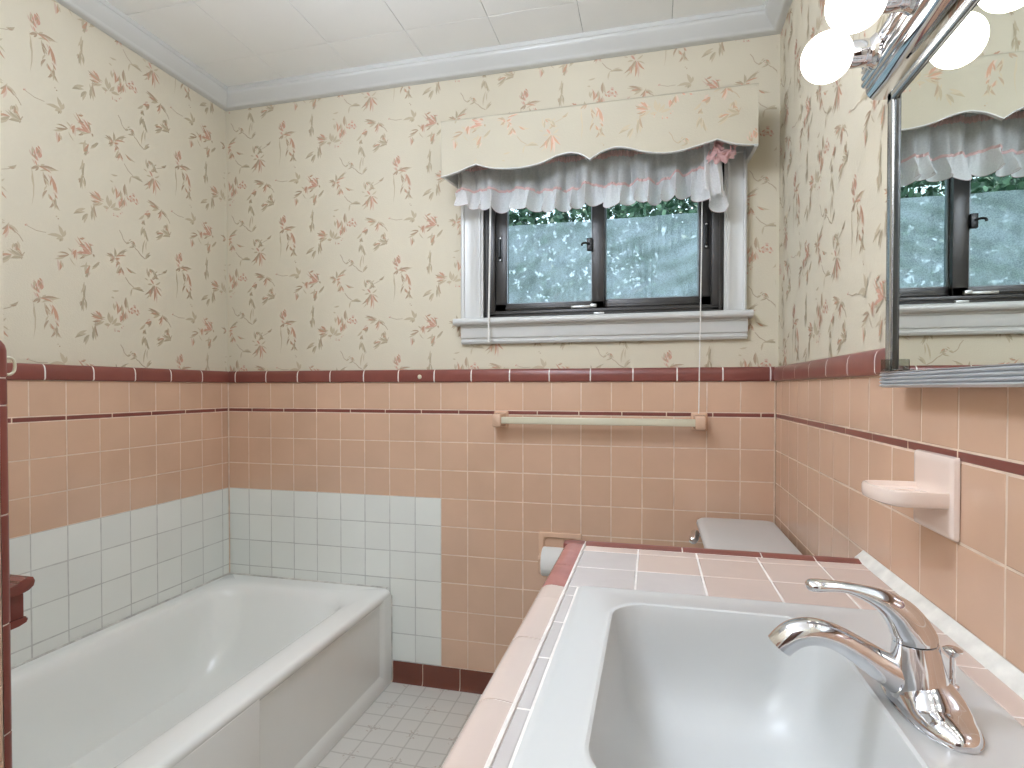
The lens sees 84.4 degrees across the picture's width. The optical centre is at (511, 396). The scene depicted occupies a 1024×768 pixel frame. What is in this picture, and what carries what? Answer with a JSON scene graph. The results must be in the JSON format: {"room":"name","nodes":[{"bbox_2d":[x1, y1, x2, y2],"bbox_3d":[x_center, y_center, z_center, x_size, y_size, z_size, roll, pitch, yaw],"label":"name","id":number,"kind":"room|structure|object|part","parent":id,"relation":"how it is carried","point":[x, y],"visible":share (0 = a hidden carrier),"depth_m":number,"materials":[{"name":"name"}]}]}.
{"room":"bathroom","nodes":[
{"label":"bathroom","id":0,"kind":"room"},
{"bbox_2d":[0,101,11,767],"bbox_3d":[-1.414,-0.044,0.158,1.020,2.433,1.624,0,1,14],"label":"wall","id":1,"kind":"structure","parent":0,"point":[5,631],"depth_m":0.82,"materials":[{"name":"beige paper"}]},
{"bbox_3d":[-0.921,0.553,0.088,0.007,1.242,1.508,0,1,14],"label":"tile panel","id":2,"kind":"part","parent":1,"relation":"part of","materials":[{"name":"tile"}]},
{"bbox_2d":[7,356,16,375],"bbox_3d":[-0.745,-0.048,0.837,0.008,0.037,0.019,0,1,14],"label":"curtain hook","id":3,"kind":"object","parent":1,"relation":"attached to","point":[8,357],"visible":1,"depth_m":0.84,"materials":[{"name":"beige plastic"}]},
{"bbox_2d":[9,574,34,629],"bbox_3d":[-0.838,0.323,0.888,0.147,0.078,0.064,0,1,14],"label":"soap holder","id":4,"kind":"object","parent":1,"relation":"attached to","point":[19,584],"visible":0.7,"depth_m":0.88,"materials":[{"name":"red ceramic"}]},
{"bbox_3d":[-0.840,0.326,0.881,0.147,0.072,0.049,0,1,14],"label":"plate","id":5,"kind":"part","parent":4,"relation":"part of","materials":[{"name":"ceramic"}]},
{"bbox_2d":[10,574,34,597],"bbox_3d":[-0.837,0.297,0.889,0.147,0.026,0.060,0,1,14],"label":"shelf","id":6,"kind":"object","parent":4,"relation":"attached to","point":[19,584],"depth_m":0.88,"materials":[{"name":"ceramic"}]},
{"bbox_2d":[0,0,228,666],"bbox_3d":[-1.446,-0.069,1.803,0.138,2.633,1.600,0,1,14],"label":"wall","id":7,"kind":"structure","parent":0,"point":[113,168],"depth_m":1.90,"materials":[{"name":"beige paper"}]},
{"bbox_3d":[-1.400,-0.074,1.735,0.016,0.050,1.450,0,1,14],"label":"cap trim","id":8,"kind":"part","parent":7,"relation":"part of","materials":[{"name":"tile"}]},
{"bbox_3d":[-1.404,0.528,1.745,0.007,1.242,1.450,0,1,14],"label":"tile panel","id":9,"kind":"part","parent":7,"relation":"part of","materials":[{"name":"tile"}]},
{"bbox_2d":[55,0,226,110],"bbox_3d":[-1.380,-1.251,1.711,0.060,0.068,1.468,0,1,14],"label":"trim","id":10,"kind":"structure","parent":7,"relation":"attached to","point":[104,16],"depth_m":2.01,"materials":[{"name":"white paint"}]},
{"bbox_2d":[315,682,481,767],"bbox_3d":[-0.536,1.214,0.714,2.224,0.100,3.090,0,1,14],"label":"floor","id":11,"kind":"structure","parent":0,"point":[406,725],"depth_m":1.94,"materials":[{"name":"tile"}]},
{"bbox_2d":[11,572,392,767],"bbox_3d":[-1.027,0.961,1.660,0.770,0.378,1.444,0,1,14],"label":"bathtub","id":12,"kind":"object","parent":11,"relation":"on","point":[229,670],"visible":1,"depth_m":1.84,"materials":[{"name":"white ceramic"}]},
{"bbox_3d":[-0.769,0.983,1.192,0.038,0.349,0.660,0,1,14],"label":"apron panel","id":13,"kind":"part","parent":12,"relation":"part of","materials":[{"name":"white ceramic"}]},
{"bbox_2d":[689,518,801,554],"bbox_3d":[0.484,0.780,1.716,0.666,0.738,0.516,0,1,14],"label":"toilet","id":14,"kind":"object","parent":11,"relation":"on","point":[759,536],"visible":0.22,"depth_m":1.68,"materials":[{"name":"white ceramic"}]},
{"bbox_3d":[0.601,0.454,1.836,0.045,0.031,0.106,0,1,22],"label":"flush lever","id":15,"kind":"part","parent":14,"relation":"part of","materials":[{"name":"silver metal"}]},
{"bbox_3d":[0.257,0.771,0.651,0.594,0.788,1.085,0,1,14],"label":"vanity cabinet","id":16,"kind":"object","parent":11,"relation":"on","visible":0},
{"bbox_2d":[441,540,1023,767],"bbox_3d":[0.271,0.341,0.645,0.590,0.064,1.120,0,1,14],"label":"countertop","id":17,"kind":"structure","parent":16,"relation":"on","point":[492,735],"depth_m":0.90,"materials":[{"name":"pink tile"}]},
{"bbox_2d":[512,586,1023,767],"bbox_3d":[0.277,0.406,0.628,0.474,0.178,0.552,0,1,14],"label":"sink","id":18,"kind":"object","parent":17,"relation":"in","point":[634,678],"visible":0.71,"depth_m":0.75,"materials":[{"name":"white ceramic"}]},
{"bbox_2d":[768,578,984,753],"bbox_3d":[0.373,0.260,0.599,0.185,0.123,0.156,0,1,14],"label":"faucet","id":19,"kind":"object","parent":18,"relation":"on","point":[912,676],"visible":1,"depth_m":0.58,"materials":[{"name":"silver metal"}]},
{"bbox_3d":[0.355,0.279,0.607,0.147,0.076,0.039,0,1,14],"label":"spout","id":20,"kind":"part","parent":19,"relation":"part of","materials":[{"name":"silver metal"}]},
{"bbox_3d":[0.380,0.227,0.600,0.126,0.057,0.042,0,1,14],"label":"lever handle","id":21,"kind":"part","parent":19,"relation":"part of","materials":[{"name":"silver metal"}]},
{"bbox_3d":[0.430,0.304,0.586,0.067,0.036,0.156,0,1,14],"label":"plate","id":22,"kind":"part","parent":19,"relation":"part of","materials":[{"name":"silver metal"}]},
{"bbox_3d":[0.455,0.284,0.583,0.018,0.052,0.017,0,1,14],"label":"lift rod","id":23,"kind":"part","parent":19,"relation":"part of","materials":[{"name":"silver metal"}]},
{"bbox_2d":[106,0,765,86],"bbox_3d":[-0.522,-1.319,0.729,2.464,0.100,3.200,0,1,14],"label":"ceiling","id":24,"kind":"structure","parent":0,"point":[236,42],"depth_m":1.95,"materials":[{"name":"white paint"}]},
{"bbox_2d":[226,34,779,693],"bbox_3d":[-0.153,-0.075,2.229,2.464,2.633,0.142,0,1,14],"label":"wall","id":25,"kind":"structure","parent":0,"point":[346,465],"depth_m":2.21,"materials":[{"name":"beige paper"}]},
{"bbox_3d":[-0.166,0.521,2.186,2.184,1.242,0.007,0,1,14],"label":"tile panel","id":26,"kind":"part","parent":25,"relation":"part of","materials":[{"name":"tile"}]},
{"bbox_3d":[-0.167,-0.081,2.172,2.184,0.050,0.016,0,1,14],"label":"cap trim","id":27,"kind":"part","parent":25,"relation":"part of","materials":[{"name":"tile"}]},
{"bbox_2d":[226,5,779,110],"bbox_3d":[-0.172,-1.257,2.135,2.200,0.068,0.060,0,1,14],"label":"trim","id":28,"kind":"structure","parent":25,"relation":"attached to","point":[750,22],"depth_m":2.08,"materials":[{"name":"white paint"}]},
{"bbox_2d":[538,531,581,573],"bbox_3d":[0.170,0.583,2.064,0.162,0.158,0.077,0,1,14],"label":"toilet paper holder","id":29,"kind":"object","parent":25,"relation":"attached to","point":[545,538],"visible":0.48,"depth_m":2.10,"materials":[{"name":"pink ceramic"}]},
{"bbox_2d":[540,546,562,575],"bbox_3d":[0.164,0.597,2.039,0.106,0.103,0.103,0,1,14],"label":"toilet paper roll","id":30,"kind":"object","parent":29,"relation":"in","point":[549,555],"visible":0.4,"depth_m":2.00,"materials":[{"name":"paper"}]},
{"bbox_2d":[492,410,707,430],"bbox_3d":[0.298,0.086,2.022,0.770,0.064,0.077,0,1,14],"label":"towel bar","id":31,"kind":"object","parent":25,"relation":"attached to","point":[698,422],"visible":1,"depth_m":1.98,"materials":[{"name":"pink ceramic"}]},
{"bbox_3d":[0.293,0.088,2.002,0.683,0.024,0.023,0,1,14],"label":"rail","id":32,"kind":"part","parent":31,"relation":"part of","materials":[{"name":"beige plastic"}]},
{"bbox_2d":[441,83,758,188],"bbox_3d":[0.276,-0.871,1.955,1.042,0.198,0.188,0,1,14],"label":"pelmet","id":33,"kind":"object","parent":25,"relation":"in","point":[671,123],"depth_m":1.85,"materials":[{"name":"fabric"}]},
{"bbox_2d":[454,141,736,213],"bbox_3d":[0.257,-0.735,1.950,0.973,0.248,0.107,0,1,14],"label":"valance","id":34,"kind":"object","parent":33,"relation":"hanging from","point":[563,183],"visible":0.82,"depth_m":1.95,"materials":[{"name":"white fabric"}]},
{"bbox_3d":[0.248,-0.770,1.973,0.924,0.178,0.054,0,1,14],"label":"sheer panel","id":35,"kind":"part","parent":34,"relation":"part of","materials":[{"name":"white fabric"}]},
{"bbox_2d":[453,143,753,344],"bbox_3d":[0.308,-0.558,2.076,1.060,0.716,0.154,0,1,14],"label":"window","id":36,"kind":"structure","parent":25,"relation":"in","point":[668,307],"depth_m":2.08,"materials":[{"name":"white paint"}]},
{"bbox_2d":[488,207,490,341],"bbox_3d":[-0.083,-0.504,2.091,0.016,0.605,0.012,0,1,-8],"label":"pull cord","id":37,"kind":"object","parent":36,"relation":"hanging from","point":[490,207],"visible":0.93,"depth_m":2.09,"materials":[{"name":"white fabric"}]},
{"bbox_3d":[-0.047,-0.560,2.140,0.018,0.095,0.018,0,1,14],"label":"pull handle","id":38,"kind":"part","parent":36,"relation":"part of","materials":[{"name":"black plastic"}]},
{"bbox_3d":[0.139,-0.556,2.113,0.411,0.462,0.025,0,1,14],"label":"sash","id":39,"kind":"part","parent":36,"relation":"part of","materials":[{"name":"clear glass"}]},
{"bbox_3d":[0.299,-0.283,2.044,1.060,0.026,0.080,0,1,14],"label":"sill","id":40,"kind":"part","parent":36,"relation":"part of","materials":[{"name":"white paint"}]},
{"bbox_3d":[0.321,-0.565,2.087,0.864,0.536,0.089,0,1,14],"label":"frame","id":41,"kind":"part","parent":36,"relation":"part of","materials":[{"name":"brown metal"}]},
{"bbox_3d":[0.504,-0.555,2.046,0.412,0.462,0.025,0,1,14],"label":"sash","id":42,"kind":"part","parent":36,"relation":"part of","materials":[{"name":"clear glass"}]},
{"bbox_2d":[698,201,702,413],"bbox_3d":[0.639,-0.373,1.911,0.018,0.861,0.006,-1,1,-31],"label":"pull cord","id":43,"kind":"object","parent":36,"relation":"hanging from","point":[702,201],"visible":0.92,"depth_m":1.91,"materials":[{"name":"white fabric"}]},
{"bbox_3d":[0.683,-0.569,1.982,0.018,0.092,0.018,0,1,14],"label":"pull handle","id":44,"kind":"part","parent":36,"relation":"part of","materials":[{"name":"black plastic"}]},
{"bbox_2d":[773,0,1023,672],"bbox_3d":[0.593,-0.049,0.470,0.142,2.633,3.200,0,1,14],"label":"wall","id":45,"kind":"structure","parent":0,"point":[837,429],"depth_m":1.15,"materials":[{"name":"beige paper"}]},
{"bbox_2d":[765,0,792,33],"bbox_3d":[0.513,-1.232,0.461,0.060,0.068,2.978,0,1,14],"label":"trim","id":46,"kind":"structure","parent":45,"relation":"attached to","point":[776,11],"depth_m":1.81,"materials":[{"name":"white paint"}]},
{"bbox_3d":[0.532,-0.055,0.469,0.016,0.050,2.970,0,1,14],"label":"cap trim","id":47,"kind":"part","parent":45,"relation":"part of","materials":[{"name":"tile"}]},
{"bbox_2d":[800,0,963,99],"bbox_3d":[0.485,-0.561,0.590,0.170,0.104,0.845,0,1,14],"label":"vanity light bar","id":48,"kind":"object","parent":45,"relation":"attached to","point":[884,57],"visible":1,"depth_m":0.87,"materials":[{"name":"silver metal"}]},
{"bbox_3d":[0.524,-0.567,0.944,0.076,0.079,0.079,0,1,14],"label":"globe bulb","id":49,"kind":"part","parent":48,"relation":"part of","materials":[{"name":"white glass"}]},
{"bbox_3d":[0.490,-0.565,0.807,0.076,0.079,0.079,0,1,14],"label":"globe bulb","id":50,"kind":"part","parent":48,"relation":"part of","materials":[{"name":"white glass"}]},
{"bbox_2d":[849,32,882,70],"bbox_3d":[0.579,-0.567,0.931,0.040,0.054,0.054,0,1,14],"label":"socket","id":51,"kind":"object","parent":48,"relation":"attached to","point":[866,52],"depth_m":0.91,"materials":[{"name":"silver metal"}]},
{"bbox_2d":[882,0,918,15],"bbox_3d":[0.545,-0.565,0.794,0.040,0.054,0.054,0,1,14],"label":"socket","id":52,"kind":"object","parent":48,"relation":"attached to","point":[907,7],"depth_m":0.79,"materials":[{"name":"silver metal"}]},
{"bbox_3d":[0.536,0.547,0.477,0.007,1.242,2.970,0,1,14],"label":"tile panel","id":53,"kind":"part","parent":45,"relation":"part of","materials":[{"name":"tile"}]},
{"bbox_2d":[861,449,959,541],"bbox_3d":[0.577,0.139,0.833,0.089,0.114,0.124,0,1,14],"label":"ceramic soap dish","id":54,"kind":"object","parent":45,"relation":"attached to","point":[933,495],"visible":1,"depth_m":0.80,"materials":[{"name":"pink ceramic"}]},
{"bbox_3d":[0.573,0.143,0.833,0.081,0.024,0.105,0,1,14],"label":"dish","id":55,"kind":"part","parent":54,"relation":"part of","materials":[{"name":"pink ceramic"}]},
{"bbox_3d":[0.616,0.139,0.823,0.008,0.114,0.124,0,1,14],"label":"wall plate","id":56,"kind":"part","parent":54,"relation":"part of","materials":[{"name":"pink ceramic"}]},
{"bbox_2d":[879,0,1023,387],"bbox_3d":[0.517,-0.248,0.523,0.040,0.478,0.832,0,1,14],"label":"medicine cabinet","id":57,"kind":"object","parent":45,"relation":"attached to","point":[955,229],"visible":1,"depth_m":0.71,"materials":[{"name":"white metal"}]},
{"bbox_3d":[0.597,-0.050,0.893,0.018,0.020,0.020,0,1,14],"label":"door pull","id":58,"kind":"part","parent":57,"relation":"part of","materials":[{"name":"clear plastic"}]},
{"bbox_3d":[0.618,-0.260,0.916,0.014,0.466,0.020,0,1,14],"label":"frame","id":59,"kind":"part","parent":57,"relation":"part of","materials":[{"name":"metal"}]},
{"bbox_3d":[0.520,-0.479,0.519,0.014,0.016,0.832,0,1,14],"label":"frame","id":60,"kind":"part","parent":57,"relation":"part of","materials":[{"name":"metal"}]},
{"bbox_3d":[0.516,-0.022,0.526,0.021,0.025,0.832,0,1,14],"label":"rail","id":61,"kind":"part","parent":57,"relation":"part of","materials":[{"name":"metal"}]},
{"label":"outside","id":62,"kind":"structure","parent":0,"visible":0},
{"bbox_3d":[1.475,1.698,10.068,26.000,0.150,15.800,0,1,14],"label":"ground","id":63,"kind":"structure","parent":62,"visible":0},
{"bbox_2d":[509,195,696,300],"bbox_3d":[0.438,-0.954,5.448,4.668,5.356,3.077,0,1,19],"label":"leafy tree","id":64,"kind":"object","parent":63,"relation":"on","point":[644,210],"visible":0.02,"depth_m":4.49,"materials":[{"name":"green plant"}]}
]}

